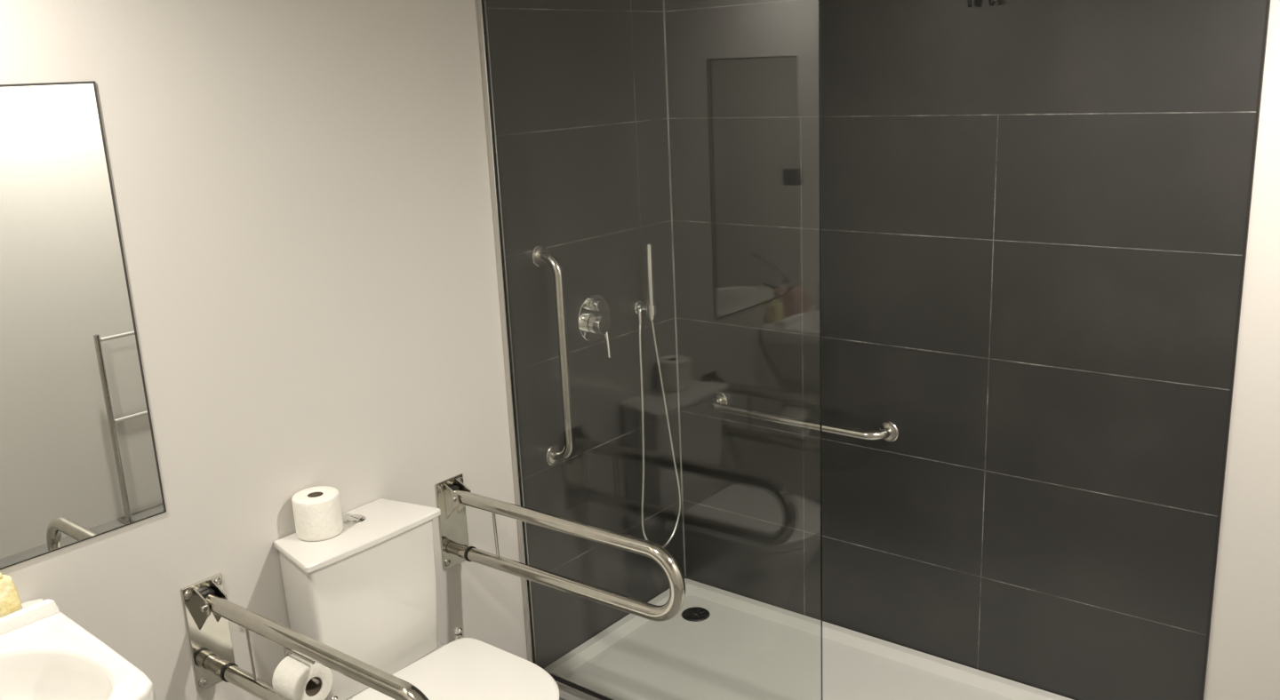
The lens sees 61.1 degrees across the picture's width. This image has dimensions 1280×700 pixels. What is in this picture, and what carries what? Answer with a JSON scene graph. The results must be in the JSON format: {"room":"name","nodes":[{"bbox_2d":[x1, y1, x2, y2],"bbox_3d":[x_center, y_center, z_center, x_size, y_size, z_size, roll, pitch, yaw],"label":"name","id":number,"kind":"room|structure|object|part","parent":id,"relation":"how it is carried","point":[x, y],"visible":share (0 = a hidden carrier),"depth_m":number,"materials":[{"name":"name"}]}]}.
{"room":"accessible bathroom","nodes":[
{"label":"accessible bathroom","id":0,"kind":"room"},
{"bbox_2d":[0,0,685,699],"bbox_3d":[-0.982,0.019,2.434,0.130,2.500,3.590,9,18,38],"label":"wall","id":1,"kind":"structure","parent":0,"point":[301,188],"depth_m":2.69,"materials":[{"name":"white paint"}]},
{"bbox_2d":[0,599,156,699],"bbox_3d":[-1.162,0.799,1.792,0.588,0.418,0.649,9,18,38],"label":"washbasin","id":2,"kind":"object","parent":1,"relation":"attached to","point":[52,658],"visible":0.94,"depth_m":1.95,"materials":[{"name":"white ceramic"}]},
{"bbox_2d":[0,572,22,618],"bbox_3d":[-1.230,0.469,2.075,0.050,0.086,0.065,9,18,38],"label":"sponge","id":3,"kind":"object","parent":2,"relation":"on","point":[10,604],"visible":0.86,"depth_m":2.07,"materials":[{"name":"yellow"}]},
{"bbox_2d":[0,600,59,635],"bbox_3d":[-1.189,0.507,2.041,0.055,0.025,0.160,9,18,38],"label":"cloth","id":4,"kind":"object","parent":2,"relation":"on","point":[40,611],"visible":1,"depth_m":2.05,"materials":[{"name":"white fabric"}]},
{"bbox_2d":[0,80,166,570],"bbox_3d":[-1.229,-0.024,2.020,0.004,0.907,0.581,9,18,38],"label":"bathroom mirror","id":5,"kind":"object","parent":1,"relation":"attached to","point":[78,456],"visible":1,"depth_m":2.13,"materials":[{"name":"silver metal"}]},
{"bbox_2d":[181,573,428,699],"bbox_3d":[-0.669,0.692,2.223,0.802,0.256,0.096,9,18,38],"label":"rail","id":6,"kind":"object","parent":1,"relation":"attached to","point":[208,611],"visible":0.92,"depth_m":2.37,"materials":[{"name":"silver metal"}]},
{"bbox_3d":[-0.979,0.643,2.468,0.005,0.256,0.096,9,18,38],"label":"mounting plate","id":7,"kind":"part","parent":6,"relation":"part of","materials":[{"name":"silver metal"}]},
{"bbox_3d":[-0.846,0.660,2.362,0.012,0.128,0.008,9,18,38],"label":"stay rod","id":8,"kind":"part","parent":6,"relation":"part of","materials":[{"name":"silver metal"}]},
{"bbox_2d":[272,654,332,699],"bbox_3d":[-0.698,0.685,2.245,0.080,0.095,0.095,9,18,38],"label":"toilet roll","id":9,"kind":"object","parent":6,"relation":"hanging from","point":[292,677],"visible":0.9,"depth_m":2.22,"materials":[{"name":"paper"}]},
{"bbox_2d":[531,244,574,465],"bbox_3d":[-0.245,0.028,3.193,0.086,0.677,0.064,9,18,38],"label":"grab rail","id":10,"kind":"object","parent":1,"relation":"attached to","point":[540,255],"visible":1,"depth_m":3.16,"materials":[{"name":"silver metal"}]},
{"bbox_2d":[435,473,685,622],"bbox_3d":[-0.210,0.527,2.771,0.802,0.256,0.096,9,18,38],"label":"rail","id":11,"kind":"object","parent":1,"relation":"attached to","point":[452,496],"visible":1,"depth_m":2.78,"materials":[{"name":"silver metal"}]},
{"bbox_3d":[-0.520,0.478,3.016,0.005,0.256,0.096,9,18,38],"label":"mounting plate","id":12,"kind":"part","parent":11,"relation":"part of","materials":[{"name":"silver metal"}]},
{"bbox_2d":[451,543,461,556],"bbox_3d":[-0.505,0.558,3.027,0.024,0.033,0.033,9,18,38],"label":"socket","id":13,"kind":"object","parent":11,"relation":"attached to","point":[456,548],"depth_m":3.02,"materials":[{"name":"silver metal"}]},
{"bbox_3d":[-0.387,0.495,2.910,0.012,0.128,0.008,9,18,38],"label":"stay rod","id":14,"kind":"part","parent":11,"relation":"part of","materials":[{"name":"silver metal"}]},
{"bbox_2d":[576,294,610,358],"bbox_3d":[-0.119,-0.074,3.349,0.067,0.193,0.148,9,18,38],"label":"shower mixer","id":15,"kind":"object","parent":1,"relation":"attached to","point":[593,319],"visible":1,"depth_m":3.33,"materials":[{"name":"silver metal"}]},
{"bbox_3d":[-0.131,-0.138,3.334,0.031,0.038,0.038,9,18,38],"label":"diverter knob","id":16,"kind":"part","parent":15,"relation":"part of","materials":[{"name":"silver metal"}]},
{"bbox_3d":[-0.123,-0.079,3.345,0.044,0.062,0.062,9,18,38],"label":"control knob","id":17,"kind":"part","parent":15,"relation":"part of","materials":[{"name":"silver metal"}]},
{"bbox_3d":[-0.100,-0.017,3.350,0.013,0.081,0.028,-9,16,-23],"label":"lever","id":18,"kind":"part","parent":15,"relation":"part of","materials":[{"name":"silver metal"}]},
{"bbox_2d":[633,243,681,548],"bbox_3d":[0.049,0.167,3.601,0.076,1.060,0.206,9,18,38],"label":"shower","id":19,"kind":"object","parent":1,"relation":"attached to","point":[651,310],"visible":0.89,"depth_m":3.55,"materials":[{"name":"silver metal"}]},
{"bbox_2d":[637,306,643,323],"bbox_3d":[0.001,-0.114,3.507,0.015,0.052,0.020,9,18,38],"label":"outlet","id":20,"kind":"object","parent":19,"relation":"attached to","point":[640,309],"depth_m":3.50,"materials":[{"name":"silver metal"}]},
{"bbox_2d":[664,0,1279,699],"bbox_3d":[1.163,-0.198,2.888,2.620,2.500,0.130,9,18,38],"label":"wall","id":21,"kind":"structure","parent":0,"point":[1034,212],"depth_m":3.01,"materials":[{"name":"tile"}]},
{"bbox_2d":[663,0,686,576],"bbox_3d":[0.109,-0.363,3.631,0.004,2.454,0.004,9,18,38],"label":"trim","id":22,"kind":"structure","parent":21,"relation":"attached to","point":[663,0],"depth_m":3.66,"materials":[{"name":"plastic"}]},
{"bbox_2d":[710,392,898,442],"bbox_3d":[0.486,0.217,3.437,0.684,0.064,0.080,9,18,38],"label":"grab rail","id":23,"kind":"object","parent":21,"relation":"attached to","point":[888,431],"visible":1,"depth_m":3.37,"materials":[{"name":"silver metal"}]},
{"bbox_2d":[967,0,995,7],"bbox_3d":[0.877,-0.921,2.796,0.090,0.069,0.043,9,18,38],"label":"robe hook","id":24,"kind":"object","parent":21,"relation":"attached to","point":[969,2],"visible":1,"depth_m":2.80,"materials":[{"name":"black metal"}]},
{"bbox_2d":[1200,0,1270,699],"bbox_3d":[1.438,-0.135,2.596,0.006,2.500,0.011,9,18,38],"label":"trim","id":25,"kind":"structure","parent":21,"relation":"attached to","point":[1268,5],"depth_m":2.62,"materials":[{"name":"black"}]},
{"bbox_3d":[0.093,1.446,1.958,2.740,0.120,3.590,9,18,38],"label":"floor","id":26,"kind":"structure","parent":0,"visible":0},
{"bbox_2d":[273,498,559,699],"bbox_3d":[-0.491,0.834,2.590,0.659,0.798,0.413,9,18,38],"label":"toilet","id":27,"kind":"object","parent":26,"relation":"on","point":[366,592],"visible":0.92,"depth_m":2.60,"materials":[{"name":"white ceramic"}]},
{"bbox_2d":[291,486,343,542],"bbox_3d":[-0.770,0.391,2.593,0.109,0.099,0.109,9,18,38],"label":"toilet roll","id":28,"kind":"object","parent":27,"relation":"on","point":[317,516],"visible":1,"depth_m":2.55,"materials":[{"name":"paper"}]},
{"bbox_3d":[-0.693,0.440,2.631,0.198,0.020,0.396,9,18,38],"label":"cistern lid","id":29,"kind":"part","parent":27,"relation":"part of","materials":[{"name":"white ceramic"}]},
{"bbox_3d":[-0.405,0.811,2.516,0.439,0.022,0.398,9,18,38],"label":"seat lid","id":30,"kind":"part","parent":27,"relation":"part of","materials":[{"name":"white plastic"}]},
{"bbox_2d":[543,578,1073,699],"bbox_3d":[0.576,1.037,3.130,1.689,0.041,0.789,9,18,38],"label":"shower tray","id":31,"kind":"object","parent":26,"relation":"on","point":[721,644],"visible":0.95,"depth_m":3.39,"materials":[{"name":"white ceramic"}]},
{"bbox_2d":[475,0,822,699],"bbox_3d":[0.014,0.058,2.782,1.022,2.078,0.022,9,18,38],"label":"screen","id":32,"kind":"object","parent":31,"relation":"on","point":[562,684],"visible":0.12,"depth_m":3.02,"materials":[{"name":"clear glass"}]}
]}

